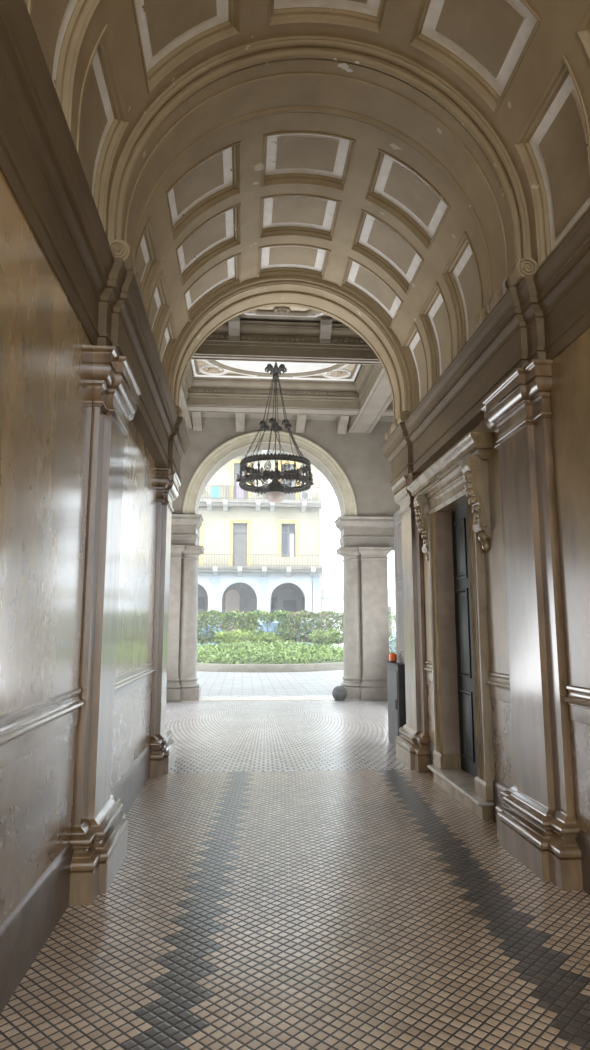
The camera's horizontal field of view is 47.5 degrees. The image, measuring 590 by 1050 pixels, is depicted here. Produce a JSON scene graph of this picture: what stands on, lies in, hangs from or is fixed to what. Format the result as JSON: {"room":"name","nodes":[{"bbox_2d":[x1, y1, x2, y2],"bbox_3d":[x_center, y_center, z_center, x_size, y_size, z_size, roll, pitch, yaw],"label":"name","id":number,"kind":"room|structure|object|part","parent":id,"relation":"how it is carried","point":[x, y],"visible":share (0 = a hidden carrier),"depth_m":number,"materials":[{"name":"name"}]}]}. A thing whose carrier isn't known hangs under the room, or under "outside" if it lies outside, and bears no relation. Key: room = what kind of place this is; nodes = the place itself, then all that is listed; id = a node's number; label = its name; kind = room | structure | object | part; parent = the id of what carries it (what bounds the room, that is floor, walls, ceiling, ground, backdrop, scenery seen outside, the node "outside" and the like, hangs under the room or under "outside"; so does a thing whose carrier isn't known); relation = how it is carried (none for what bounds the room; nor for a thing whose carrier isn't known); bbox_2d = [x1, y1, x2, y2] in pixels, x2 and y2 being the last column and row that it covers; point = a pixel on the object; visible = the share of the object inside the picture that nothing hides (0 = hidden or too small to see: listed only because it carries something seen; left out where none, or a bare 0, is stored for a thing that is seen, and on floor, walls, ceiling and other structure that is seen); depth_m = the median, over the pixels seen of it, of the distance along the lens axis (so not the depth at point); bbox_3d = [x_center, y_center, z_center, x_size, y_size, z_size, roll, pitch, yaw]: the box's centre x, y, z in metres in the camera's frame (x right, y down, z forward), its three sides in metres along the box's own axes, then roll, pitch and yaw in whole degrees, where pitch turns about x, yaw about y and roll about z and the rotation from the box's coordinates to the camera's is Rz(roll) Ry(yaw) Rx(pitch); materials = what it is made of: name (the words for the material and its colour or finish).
{"room":"vaulted entrance passageway","nodes":[
{"label":"vaulted entrance passageway","id":0,"kind":"room"},
{"bbox_2d":[0,171,157,1013],"bbox_3d":[-1.179,-0.019,2.662,0.050,3.955,11.420,1,-9,-4],"label":"wall","id":1,"kind":"structure","parent":0,"point":[46,352],"depth_m":3.34,"materials":[{"name":"stone"}]},
{"bbox_3d":[-1.016,0.538,0.467,0.042,0.220,7.240,1,-9,-4],"label":"chair rail","id":2,"kind":"part","parent":1,"relation":"part of","materials":[{"name":"paint"}]},
{"bbox_2d":[0,0,189,480],"bbox_3d":[-1.221,-1.672,3.002,0.580,0.605,11.590,1,-9,-4],"label":"entablature","id":3,"kind":"object","parent":1,"relation":"attached to","point":[40,163],"visible":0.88,"depth_m":3.52,"materials":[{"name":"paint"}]},
{"bbox_2d":[109,239,147,313],"bbox_3d":[-1.217,-1.768,4.889,0.182,0.182,0.892,1,-9,-4],"label":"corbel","id":4,"kind":"object","parent":3,"relation":"on","point":[120,249],"visible":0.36,"depth_m":4.48,"materials":[{"name":"paint"}]},
{"bbox_2d":[175,405,187,432],"bbox_3d":[-1.434,-1.254,8.203,0.182,0.182,0.892,1,-9,-4],"label":"bolster","id":5,"kind":"object","parent":3,"relation":"on","point":[178,409],"visible":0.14,"depth_m":7.80,"materials":[{"name":"paint"}]},
{"bbox_2d":[69,345,141,905],"bbox_3d":[-1.259,0.577,4.573,0.234,3.362,1.048,1,-9,-4],"label":"pilaster","id":6,"kind":"object","parent":1,"relation":"attached to","point":[99,830],"visible":0.92,"depth_m":4.33,"materials":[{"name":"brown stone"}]},
{"bbox_3d":[-1.259,1.957,4.359,0.234,0.230,1.048,1,-9,-4],"label":"moulding","id":7,"kind":"part","parent":6,"relation":"part of","materials":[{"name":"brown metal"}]},
{"bbox_3d":[-1.452,1.411,6.093,0.042,0.220,2.540,1,-9,-4],"label":"chair rail","id":8,"kind":"part","parent":1,"relation":"part of","materials":[{"name":"stone"}]},
{"bbox_2d":[149,468,180,776],"bbox_3d":[-1.514,1.088,7.864,0.234,3.362,1.048,1,-9,-4],"label":"pilaster","id":9,"kind":"object","parent":1,"relation":"attached to","point":[162,757],"visible":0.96,"depth_m":7.61,"materials":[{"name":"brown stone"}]},
{"bbox_3d":[-1.514,2.467,7.649,0.234,0.230,1.048,1,-9,-4],"label":"moulding","id":10,"kind":"part","parent":9,"relation":"part of","materials":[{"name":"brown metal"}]},
{"bbox_2d":[179,362,193,429],"bbox_3d":[-2.449,-2.854,13.102,0.810,0.560,5.160,1,-9,-4],"label":"corbel","id":11,"kind":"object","parent":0,"point":[187,382],"depth_m":13.68,"materials":[{"name":"paint"}]},
{"bbox_2d":[197,669,343,695],"bbox_3d":[-0.382,2.308,4.687,120.000,0.016,130.000,1,-9,-4],"label":"ground","id":12,"kind":"structure","parent":0,"point":[211,683],"depth_m":19.70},
{"bbox_2d":[197,626,220,645],"bbox_3d":[-5.628,6.723,38.813,4.000,1.720,1.756,1,-9,-4],"label":"car","id":13,"kind":"object","parent":12,"relation":"on","point":[213,630],"visible":0.02,"depth_m":38.21,"materials":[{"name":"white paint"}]},
{"bbox_2d":[197,450,322,630],"bbox_3d":[-8.088,0.742,45.529,19.090,15.600,8.820,1,-9,-4],"label":"apartment building","id":14,"kind":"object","parent":12,"relation":"on","point":[261,554],"visible":0.24,"depth_m":42.31,"materials":[{"name":"paint"}]},
{"bbox_2d":[211,487,219,498],"bbox_3d":[-4.979,-2.024,41.855,0.550,0.740,0.060,1,-9,-4],"label":"cloth","id":15,"kind":"object","parent":14,"relation":"hanging from","point":[212,488],"visible":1,"depth_m":41.83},
{"bbox_2d":[222,477,230,498],"bbox_3d":[-4.323,-2.311,42.187,0.600,1.491,0.125,1,-9,-4],"label":"satellite dish","id":16,"kind":"object","parent":14,"relation":"on","point":[226,480],"visible":0.99,"depth_m":42.23,"materials":[{"name":"grey"}]},
{"bbox_3d":[-4.322,-2.753,42.243,0.600,0.600,0.100,1,-9,-4],"label":"dish","id":17,"kind":"part","parent":16,"relation":"part of","materials":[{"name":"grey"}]},
{"bbox_3d":[-3.477,1.294,42.370,0.920,2.820,0.001,1,-9,-4],"label":"pane","id":18,"kind":"part","parent":14,"relation":"part of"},
{"bbox_2d":[237,482,243,498],"bbox_3d":[-3.442,-2.275,42.130,0.450,1.280,0.050,1,-9,-4],"label":"cloth","id":19,"kind":"object","parent":14,"relation":"hanging from","point":[240,491],"visible":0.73,"depth_m":42.06,"materials":[{"name":"grey"}]},
{"bbox_3d":[-3.477,-2.723,42.994,0.920,2.430,0.001,1,-9,-4],"label":"pane","id":20,"kind":"part","parent":14,"relation":"part of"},
{"bbox_3d":[-7.647,2.117,40.955,18.650,0.760,0.050,1,-9,-4],"label":"railing","id":21,"kind":"part","parent":14,"relation":"part of","materials":[{"name":"grey metal"}]},
{"bbox_3d":[-7.647,-2.083,41.606,18.650,0.860,0.050,1,-9,-4],"label":"railing","id":22,"kind":"part","parent":14,"relation":"part of","materials":[{"name":"grey metal"}]},
{"bbox_3d":[-0.436,-2.687,43.224,0.920,2.430,0.001,1,-9,-4],"label":"pane","id":23,"kind":"part","parent":14,"relation":"part of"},
{"bbox_3d":[-0.436,0.994,42.653,0.920,2.140,0.001,1,-9,-4],"label":"pane","id":24,"kind":"part","parent":14,"relation":"part of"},
{"bbox_3d":[-0.368,6.898,45.741,0.900,3.500,0.100,1,-9,-4],"label":"door","id":25,"kind":"part","parent":14,"relation":"part of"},
{"bbox_2d":[290,534,293,556],"bbox_3d":[-0.203,1.312,42.581,0.260,1.490,0.040,1,-9,-4],"label":"curtain","id":26,"kind":"object","parent":14,"relation":"hanging from","point":[291,535],"depth_m":42.57,"materials":[{"name":"grey fabric"}]},
{"bbox_2d":[301,490,311,499],"bbox_3d":[0.713,-1.874,42.492,0.700,0.600,0.310,1,-9,-4],"label":"air conditioner","id":27,"kind":"object","parent":14,"relation":"on","point":[309,491],"visible":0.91,"depth_m":42.34,"materials":[{"name":"grey"}]},
{"bbox_2d":[197,662,343,671],"bbox_3d":[-1.519,6.242,30.986,9.600,0.270,13.600,1,-9,-4],"label":"kerb","id":28,"kind":"object","parent":12,"relation":"on","point":[337,665],"visible":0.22,"depth_m":24.54,"materials":[{"name":"stone"}]},
{"bbox_2d":[197,652,343,663],"bbox_3d":[-1.519,5.925,31.035,9.313,0.448,13.193,1,-9,-4],"label":"flower bed","id":29,"kind":"object","parent":28,"relation":"in","point":[233,660],"visible":0.02,"depth_m":25.53,"materials":[{"name":"plant"}]},
{"bbox_2d":[197,609,249,644],"bbox_3d":[-4.018,5.313,34.367,3.482,2.005,1.369,1,-9,-4],"label":"hedge","id":30,"kind":"object","parent":29,"relation":"on","point":[240,622],"visible":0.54,"depth_m":34.17,"materials":[{"name":"green plant"}]},
{"bbox_2d":[213,628,255,643],"bbox_3d":[-2.821,5.450,32.006,2.277,1.051,1.184,1,-9,-4],"label":"shrub","id":31,"kind":"object","parent":29,"relation":"on","point":[230,635],"visible":0.88,"depth_m":31.85,"materials":[{"name":"green plant"}]},
{"bbox_2d":[246,609,289,642],"bbox_3d":[-1.422,5.344,34.608,2.434,2.018,1.348,1,-9,-4],"label":"hedge","id":32,"kind":"object","parent":29,"relation":"on","point":[261,614],"visible":0.67,"depth_m":34.38,"materials":[{"name":"green plant"}]},
{"bbox_2d":[253,631,282,643],"bbox_3d":[-1.350,5.596,32.431,1.820,0.895,1.054,1,-9,-4],"label":"shrub","id":33,"kind":"object","parent":29,"relation":"on","point":[270,637],"visible":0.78,"depth_m":32.26,"materials":[{"name":"green plant"}]},
{"bbox_2d":[197,640,343,663],"bbox_3d":[-1.303,5.410,28.664,9.580,0.939,8.598,1,-9,-4],"label":"ground cover","id":34,"kind":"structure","parent":29,"relation":"on","point":[290,651],"depth_m":26.63,"materials":[{"name":"green"}]},
{"bbox_2d":[285,610,342,644],"bbox_3d":[1.564,5.388,34.817,4.349,1.994,1.402,1,-9,-4],"label":"hedge","id":35,"kind":"object","parent":29,"relation":"on","point":[293,631],"visible":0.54,"depth_m":34.52,"materials":[{"name":"green plant"}]},
{"bbox_2d":[308,627,342,645],"bbox_3d":[1.466,5.678,33.332,1.863,1.208,1.193,1,-9,-4],"label":"shrub","id":36,"kind":"object","parent":29,"relation":"on","point":[334,635],"visible":0.97,"depth_m":33.19,"materials":[{"name":"green plant"}]},
{"bbox_2d":[255,621,315,643],"bbox_3d":[-0.942,6.630,39.191,4.400,2.020,1.756,1,-9,-4],"label":"van","id":37,"kind":"object","parent":12,"relation":"on","point":[264,629],"visible":0.02,"depth_m":38.58,"materials":[{"name":"blue paint"}]},
{"bbox_2d":[321,473,396,652],"bbox_3d":[11.824,1.149,48.797,21.020,15.800,9.300,1,-9,-4],"label":"building","id":38,"kind":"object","parent":12,"relation":"on","point":[332,563],"visible":0.02,"depth_m":43.30,"materials":[{"name":"beige"}]},
{"bbox_2d":[341,612,396,653],"bbox_3d":[4.816,6.029,35.988,4.690,2.728,1.495,1,-9,-4],"label":"hedge","id":39,"kind":"object","parent":12,"relation":"on","point":[389,613],"visible":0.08,"depth_m":35.90,"materials":[{"name":"green plant"}]},
{"bbox_2d":[389,632,396,651],"bbox_3d":[6.421,6.844,38.613,4.100,1.420,1.756,1,-9,-4],"label":"car","id":40,"kind":"object","parent":12,"relation":"on","point":[391,648],"visible":0.02,"depth_m":37.69,"materials":[{"name":"blue paint"}]},
{"bbox_2d":[190,359,362,380],"bbox_3d":[-0.319,-3.323,12.671,6.300,0.165,3.400,1,-9,-4],"label":"ceiling","id":41,"kind":"structure","parent":0,"point":[200,368],"depth_m":13.60,"materials":[{"name":"paint"}]},
{"bbox_2d":[236,362,313,502],"bbox_3d":[-0.366,-1.844,12.589,1.458,2.903,1.454,1,-9,-4],"label":"chandelier","id":42,"kind":"object","parent":41,"relation":"hanging from","point":[275,491],"visible":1,"depth_m":12.28,"materials":[{"name":"metal"}]},
{"bbox_3d":[-0.786,-1.507,12.389,0.437,0.864,0.036,3,-9,-19],"label":"chain","id":43,"kind":"part","parent":42,"relation":"part of","materials":[{"name":"metal"}]},
{"bbox_3d":[-0.736,-0.743,12.390,0.550,0.151,0.026,1,-9,-4],"label":"arm","id":44,"kind":"part","parent":42,"relation":"part of","materials":[{"name":"metal"}]},
{"bbox_3d":[-0.703,-1.440,12.821,0.437,0.864,0.036,-8,-12,40],"label":"chain","id":45,"kind":"part","parent":42,"relation":"part of","materials":[{"name":"metal"}]},
{"bbox_3d":[-0.507,-2.362,12.620,0.215,0.963,0.015,3,-9,-19],"label":"suspension rod","id":46,"kind":"part","parent":42,"relation":"part of","materials":[{"name":"metal"}]},
{"bbox_3d":[-0.449,-1.552,12.102,0.036,0.864,0.437,-2,-9,11],"label":"chain","id":47,"kind":"part","parent":42,"relation":"part of","materials":[{"name":"metal"}]},
{"bbox_3d":[-0.479,-2.340,12.765,0.215,0.963,0.015,-8,-12,40],"label":"suspension rod","id":48,"kind":"part","parent":42,"relation":"part of","materials":[{"name":"metal"}]},
{"bbox_3d":[-0.451,-2.958,12.686,0.210,0.187,0.081,8,-12,-41],"label":"crown","id":49,"kind":"part","parent":42,"relation":"part of","materials":[{"name":"metal"}]},
{"bbox_3d":[-0.366,-1.767,12.578,0.120,1.850,0.114,1,-9,-4],"label":"stem","id":50,"kind":"part","parent":42,"relation":"part of","materials":[{"name":"metal"}]},
{"bbox_3d":[-0.366,-0.498,12.380,0.360,0.178,0.360,1,-9,-4],"label":"lamp shade","id":51,"kind":"part","parent":42,"relation":"part of","materials":[{"name":"white glass"}]},
{"bbox_3d":[-0.283,-1.418,12.966,0.036,0.864,0.437,-2,-9,11],"label":"chain","id":52,"kind":"part","parent":42,"relation":"part of","materials":[{"name":"metal"}]},
{"bbox_3d":[-0.274,-2.956,12.695,0.210,0.187,0.081,-6,-11,35],"label":"crown","id":53,"kind":"part","parent":42,"relation":"part of","materials":[{"name":"metal"}]},
{"bbox_3d":[-0.252,-2.370,12.572,0.215,0.963,0.015,-8,-12,40],"label":"suspension rod","id":54,"kind":"part","parent":42,"relation":"part of","materials":[{"name":"metal"}]},
{"bbox_3d":[-0.224,-2.347,12.718,0.215,0.963,0.015,3,-9,-19],"label":"suspension rod","id":55,"kind":"part","parent":42,"relation":"part of","materials":[{"name":"metal"}]},
{"bbox_3d":[-0.029,-1.529,12.247,0.437,0.864,0.036,-8,-12,40],"label":"chain","id":56,"kind":"part","parent":42,"relation":"part of","materials":[{"name":"metal"}]},
{"bbox_3d":[0.004,-0.734,12.446,0.550,0.151,0.026,1,-9,-4],"label":"arm","id":57,"kind":"part","parent":42,"relation":"part of","materials":[{"name":"metal"}]},
{"bbox_3d":[0.054,-1.462,12.679,0.437,0.864,0.036,3,-9,-19],"label":"chain","id":58,"kind":"part","parent":42,"relation":"part of","materials":[{"name":"metal"}]},
{"bbox_2d":[172,417,399,516],"bbox_3d":[-0.580,-1.648,15.851,6.300,2.980,0.750,1,-9,-4],"label":"wall","id":59,"kind":"structure","parent":0,"point":[354,465],"depth_m":15.59,"materials":[{"name":"paint"}]},
{"bbox_2d":[229,306,342,344],"bbox_3d":[-0.117,-3.161,9.982,6.300,0.470,1.880,1,-9,-4],"label":"ceiling","id":60,"kind":"structure","parent":0,"point":[278,313],"depth_m":10.39,"materials":[{"name":"paint"}]},
{"bbox_3d":[-0.177,-3.284,9.884,1.871,0.072,0.860,1,-9,-4],"label":"panel moulding","id":61,"kind":"part","parent":60,"relation":"part of","materials":[{"name":"paint"}]},
{"bbox_2d":[192,320,381,364],"bbox_3d":[-0.175,-2.879,10.694,6.580,0.530,0.500,1,-9,-4],"label":"beam","id":62,"kind":"structure","parent":0,"point":[264,341],"depth_m":10.56,"materials":[{"name":"paint"}]},
{"bbox_2d":[187,376,392,416],"bbox_3d":[-0.451,-2.711,14.316,6.580,0.590,0.730,1,-9,-4],"label":"beam","id":63,"kind":"structure","parent":0,"point":[206,394],"depth_m":14.08,"materials":[{"name":"paint"}]},
{"bbox_2d":[192,412,392,433],"bbox_3d":[-0.527,-2.427,15.266,6.300,0.420,2.020,1,-9,-4],"label":"ceiling","id":64,"kind":"structure","parent":0,"point":[342,421],"depth_m":15.44,"materials":[{"name":"paint"}]},
{"bbox_2d":[0,695,589,1049],"bbox_3d":[0.181,2.172,3.889,13.000,0.001,24.300,1,-9,-4],"label":"floor","id":65,"kind":"structure","parent":0,"point":[288,882],"depth_m":3.62,"materials":[{"name":"tile"}]},
{"bbox_2d":[166,696,360,701],"bbox_3d":[-0.483,3.922,15.035,6.200,0.062,0.800,1,-9,-4],"label":"threshold","id":66,"kind":"object","parent":65,"relation":"on","point":[283,698],"visible":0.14,"depth_m":15.01,"materials":[{"name":"stone"}]},
{"bbox_2d":[166,545,204,700],"bbox_3d":[-2.536,2.179,15.055,0.890,3.391,0.780,1,-9,-4],"label":"stone pier","id":67,"kind":"object","parent":66,"relation":"on","point":[182,685],"visible":0.95,"depth_m":14.84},
{"bbox_3d":[-2.728,3.464,14.820,0.460,0.260,0.700,1,-9,-4],"label":"moulding","id":68,"kind":"part","parent":67,"relation":"part of","materials":[{"name":"stone"}]},
{"bbox_2d":[171,514,203,545],"bbox_3d":[-3.043,0.148,15.381,1.820,0.725,0.840,1,-9,-4],"label":"entablature","id":69,"kind":"object","parent":67,"relation":"on","point":[184,527],"visible":0.38,"depth_m":15.10,"materials":[{"name":"stone"}]},
{"bbox_3d":[-2.444,3.483,14.900,0.640,0.252,0.640,1,-9,-4],"label":"column moulding","id":70,"kind":"part","parent":67,"relation":"part of","materials":[{"name":"stone"}]},
{"bbox_2d":[336,547,391,699],"bbox_3d":[1.592,2.228,15.367,1.170,3.391,0.780,1,-9,-4],"label":"stone pier","id":71,"kind":"object","parent":66,"relation":"on","point":[365,576],"visible":1,"depth_m":15.12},
{"bbox_3d":[1.355,3.527,15.188,0.640,0.252,0.640,1,-9,-4],"label":"column moulding","id":72,"kind":"part","parent":71,"relation":"part of","materials":[{"name":"stone"}]},
{"bbox_2d":[334,516,393,550],"bbox_3d":[1.883,0.206,15.754,1.820,0.725,0.840,1,-9,-4],"label":"entablature","id":73,"kind":"object","parent":71,"relation":"on","point":[355,531],"visible":0.62,"depth_m":15.43,"materials":[{"name":"stone"}]},
{"bbox_3d":[1.793,3.517,15.162,0.730,0.260,0.700,1,-9,-4],"label":"moulding","id":74,"kind":"part","parent":71,"relation":"part of","materials":[{"name":"stone"}]},
{"bbox_2d":[332,686,346,700],"bbox_3d":[0.978,3.695,14.706,0.330,0.330,0.330,1,-9,-4],"label":"guard stone","id":75,"kind":"object","parent":65,"relation":"on","point":[339,693],"visible":0.95,"depth_m":14.59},
{"bbox_2d":[386,662,405,745],"bbox_3d":[1.398,2.434,9.129,0.175,1.090,0.700,1,-9,-4],"label":"base cabinet","id":76,"kind":"object","parent":65,"relation":"on","point":[395,670],"visible":0.81,"depth_m":8.93,"materials":[{"name":"grey metal"}]},
{"bbox_2d":[389,653,396,661],"bbox_3d":[1.382,1.870,9.459,0.116,0.126,0.114,1,-9,-4],"label":"warning lamp","id":77,"kind":"object","parent":76,"relation":"on","point":[392,656],"visible":0.92,"depth_m":9.41,"materials":[{"name":"orange plastic"}]},
{"bbox_3d":[1.331,2.438,9.123,0.010,0.920,0.600,1,-9,-4],"label":"door","id":78,"kind":"part","parent":76,"relation":"part of","materials":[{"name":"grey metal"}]},
{"bbox_2d":[393,509,404,663],"bbox_3d":[1.508,1.335,9.156,0.138,3.230,1.220,1,-9,-4],"label":"gate leaf","id":79,"kind":"object","parent":65,"relation":"on","point":[397,519],"visible":0.22,"depth_m":9.54,"materials":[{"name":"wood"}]},
{"bbox_3d":[1.507,0.307,9.315,0.020,0.850,0.980,1,-9,-4],"label":"raised panel","id":80,"kind":"part","parent":79,"relation":"part of","materials":[{"name":"grey wood"}]},
{"bbox_3d":[1.507,1.345,9.154,0.020,0.950,0.980,1,-9,-4],"label":"raised panel","id":81,"kind":"part","parent":79,"relation":"part of","materials":[{"name":"grey wood"}]},
{"bbox_2d":[427,765,493,819],"bbox_3d":[1.594,2.453,6.213,0.325,0.159,1.530,1,-9,-4],"label":"doorstep","id":82,"kind":"object","parent":65,"relation":"on","point":[458,783],"visible":0.52,"depth_m":6.07,"materials":[{"name":"stone"}]},
{"bbox_2d":[25,0,589,268],"bbox_3d":[0.484,-3.237,1.261,3.136,2.052,7.420,1,-9,-4],"label":"ceiling","id":83,"kind":"structure","parent":0,"point":[524,65],"depth_m":4.51,"materials":[{"name":"paint"}]},
{"bbox_3d":[-1.201,-2.511,3.291,0.079,0.709,0.416,1,-9,-4],"label":"coffer panel","id":84,"kind":"part","parent":83,"relation":"part of","materials":[{"name":"paint"}]},
{"bbox_3d":[-1.269,-2.375,4.168,0.079,0.709,0.476,1,-9,-4],"label":"coffer panel","id":85,"kind":"part","parent":83,"relation":"part of","materials":[{"name":"paint"}]},
{"bbox_3d":[-0.738,-3.394,4.367,0.429,0.360,0.476,1,-9,-4],"label":"coffer panel","id":86,"kind":"part","parent":83,"relation":"part of","materials":[{"name":"paint"}]},
{"bbox_2d":[107,36,530,299],"bbox_3d":[0.179,-2.596,5.182,3.010,1.989,0.730,1,-9,-4],"label":"arch","id":87,"kind":"object","parent":83,"relation":"attached to","point":[382,89],"visible":0.84,"depth_m":5.15,"materials":[{"name":"paint"}]},
{"bbox_3d":[1.227,-3.371,4.516,0.429,0.360,0.476,1,-9,-4],"label":"coffer panel","id":88,"kind":"part","parent":83,"relation":"part of","materials":[{"name":"paint"}]},
{"bbox_3d":[1.759,-2.339,4.397,0.079,0.709,0.476,1,-9,-4],"label":"coffer panel","id":89,"kind":"part","parent":83,"relation":"part of","materials":[{"name":"paint"}]},
{"bbox_2d":[135,114,488,411],"bbox_3d":[0.049,-2.367,6.867,3.136,2.052,2.800,1,-9,-4],"label":"ceiling","id":90,"kind":"structure","parent":0,"point":[362,214],"depth_m":6.64,"materials":[{"name":"paint"}]},
{"bbox_3d":[-1.408,-2.098,5.951,0.079,0.709,0.416,1,-9,-4],"label":"coffer panel","id":91,"kind":"part","parent":90,"relation":"part of","materials":[{"name":"paint"}]},
{"bbox_3d":[-1.474,-1.964,6.813,0.079,0.709,0.426,1,-9,-4],"label":"coffer panel","id":92,"kind":"part","parent":90,"relation":"part of","materials":[{"name":"paint"}]},
{"bbox_3d":[-1.541,-1.831,7.670,0.079,0.709,0.386,1,-9,-4],"label":"coffer panel","id":93,"kind":"part","parent":90,"relation":"part of","materials":[{"name":"paint"}]},
{"bbox_3d":[-0.876,-3.118,6.150,0.429,0.360,0.416,1,-9,-4],"label":"coffer panel","id":94,"kind":"part","parent":90,"relation":"part of","materials":[{"name":"paint"}]},
{"bbox_3d":[-0.943,-2.984,7.013,0.429,0.360,0.426,1,-9,-4],"label":"coffer panel","id":95,"kind":"part","parent":90,"relation":"part of","materials":[{"name":"paint"}]},
{"bbox_3d":[-1.009,-2.851,7.870,0.429,0.360,0.386,1,-9,-4],"label":"coffer panel","id":96,"kind":"part","parent":90,"relation":"part of","materials":[{"name":"paint"}]},
{"bbox_2d":[167,275,411,421],"bbox_3d":[-0.079,-2.079,8.512,3.010,1.989,0.690,1,-9,-4],"label":"arch","id":97,"kind":"object","parent":90,"relation":"attached to","point":[324,297],"visible":0.9,"depth_m":8.46,"materials":[{"name":"paint"}]},
{"bbox_3d":[-0.027,-3.206,8.001,0.560,0.025,0.386,1,-9,-4],"label":"coffer panel","id":98,"kind":"part","parent":90,"relation":"part of","materials":[{"name":"paint"}]},
{"bbox_3d":[0.040,-3.339,7.144,0.560,0.025,0.426,1,-9,-4],"label":"coffer panel","id":99,"kind":"part","parent":90,"relation":"part of","materials":[{"name":"paint"}]},
{"bbox_3d":[0.106,-3.473,6.282,0.560,0.025,0.416,1,-9,-4],"label":"coffer panel","id":100,"kind":"part","parent":90,"relation":"part of","materials":[{"name":"paint"}]},
{"bbox_3d":[0.955,-2.828,8.019,0.429,0.360,0.386,1,-9,-4],"label":"coffer panel","id":101,"kind":"part","parent":90,"relation":"part of","materials":[{"name":"paint"}]},
{"bbox_3d":[1.022,-2.961,7.161,0.429,0.360,0.426,1,-9,-4],"label":"coffer panel","id":102,"kind":"part","parent":90,"relation":"part of","materials":[{"name":"paint"}]},
{"bbox_3d":[1.089,-3.095,6.299,0.429,0.360,0.416,1,-9,-4],"label":"coffer panel","id":103,"kind":"part","parent":90,"relation":"part of","materials":[{"name":"paint"}]},
{"bbox_3d":[1.487,-1.796,7.900,0.079,0.709,0.386,1,-9,-4],"label":"coffer panel","id":104,"kind":"part","parent":90,"relation":"part of","materials":[{"name":"paint"}]},
{"bbox_3d":[1.553,-1.929,7.043,0.079,0.709,0.426,1,-9,-4],"label":"coffer panel","id":105,"kind":"part","parent":90,"relation":"part of","materials":[{"name":"paint"}]},
{"bbox_3d":[1.620,-2.062,6.180,0.079,0.709,0.416,1,-9,-4],"label":"coffer panel","id":106,"kind":"part","parent":90,"relation":"part of","materials":[{"name":"paint"}]},
{"bbox_2d":[348,365,391,433],"bbox_3d":[1.709,-2.805,13.417,0.810,0.560,5.160,1,-9,-4],"label":"beam","id":107,"kind":"structure","parent":0,"point":[372,385],"depth_m":13.68,"materials":[{"name":"paint"}]},
{"bbox_2d":[423,328,589,894],"bbox_3d":[1.852,0.016,2.892,0.050,3.955,11.420,1,-9,-4],"label":"wall","id":108,"kind":"structure","parent":0,"point":[570,390],"depth_m":4.31,"materials":[{"name":"paint"}]},
{"bbox_2d":[391,472,429,772],"bbox_3d":[1.373,1.122,8.082,0.234,3.362,1.048,1,-9,-4],"label":"pilaster","id":109,"kind":"object","parent":108,"relation":"attached to","point":[412,749],"visible":0.82,"depth_m":7.85,"materials":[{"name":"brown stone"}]},
{"bbox_3d":[1.373,2.502,7.868,0.234,0.230,1.048,1,-9,-4],"label":"moulding","id":110,"kind":"part","parent":109,"relation":"part of","materials":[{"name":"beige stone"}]},
{"bbox_3d":[1.492,1.605,7.342,0.042,0.220,0.470,1,-9,-4],"label":"chair rail","id":111,"kind":"part","parent":108,"relation":"part of","materials":[{"name":"paint"}]},
{"bbox_2d":[406,432,494,801],"bbox_3d":[1.569,0.893,6.454,0.395,3.075,2.210,1,-9,-4],"label":"door surround","id":112,"kind":"object","parent":108,"relation":"attached to","point":[458,478],"visible":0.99,"depth_m":6.70,"materials":[{"name":"stone"}]},
{"bbox_3d":[1.484,-0.521,6.666,0.225,0.215,2.210,1,-9,-4],"label":"cornice","id":113,"kind":"part","parent":112,"relation":"part of","materials":[{"name":"stone"}]},
{"bbox_2d":[451,504,477,777],"bbox_3d":[1.724,1.085,6.436,0.063,2.630,1.050,1,-9,-4],"label":"door","id":114,"kind":"structure","parent":112,"relation":"attached to","point":[462,591],"depth_m":6.67,"materials":[{"name":"black wood"}]},
{"bbox_3d":[1.682,0.251,6.830,0.018,0.600,0.342,1,-9,-4],"label":"raised panel","id":115,"kind":"part","parent":114,"relation":"part of","materials":[{"name":"grey wood"}]},
{"bbox_3d":[1.682,1.076,6.702,0.018,0.870,0.342,1,-9,-4],"label":"raised panel","id":116,"kind":"part","parent":114,"relation":"part of","materials":[{"name":"grey wood"}]},
{"bbox_3d":[1.682,1.955,6.565,0.018,0.650,0.342,1,-9,-4],"label":"raised panel","id":117,"kind":"part","parent":114,"relation":"part of","materials":[{"name":"grey wood"}]},
{"bbox_2d":[381,207,589,486],"bbox_3d":[1.880,-1.635,3.237,0.580,0.605,11.590,1,-9,-4],"label":"entablature","id":118,"kind":"object","parent":108,"relation":"attached to","point":[539,317],"visible":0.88,"depth_m":5.09,"materials":[{"name":"paint"}]},
{"bbox_2d":[385,411,410,439],"bbox_3d":[1.298,-1.222,8.410,0.182,0.182,0.892,1,-9,-4],"label":"bolster","id":119,"kind":"object","parent":118,"relation":"on","point":[404,415],"visible":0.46,"depth_m":8.08,"materials":[{"name":"paint"}]},
{"bbox_2d":[475,257,537,327],"bbox_3d":[1.595,-1.735,5.102,0.182,0.182,0.892,1,-9,-4],"label":"bolster","id":120,"kind":"object","parent":118,"relation":"on","point":[524,266],"visible":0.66,"depth_m":4.79,"materials":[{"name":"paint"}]},
{"bbox_3d":[1.647,1.295,5.346,0.042,0.220,0.560,1,-9,-4],"label":"chair rail","id":121,"kind":"part","parent":108,"relation":"part of","materials":[{"name":"paint"}]},
{"bbox_2d":[481,359,582,890],"bbox_3d":[1.629,0.611,4.792,0.234,3.362,1.048,1,-9,-4],"label":"pilaster","id":122,"kind":"object","parent":108,"relation":"attached to","point":[537,825],"visible":0.94,"depth_m":4.60,"materials":[{"name":"brown stone"}]},
{"bbox_3d":[1.629,1.991,4.577,0.234,0.230,1.048,1,-9,-4],"label":"moulding","id":123,"kind":"part","parent":122,"relation":"part of","materials":[{"name":"brown stone"}]},
{"bbox_3d":[2.008,0.574,0.696,0.042,0.220,7.240,1,-9,-4],"label":"chair rail","id":124,"kind":"part","parent":108,"relation":"part of","materials":[{"name":"paint"}]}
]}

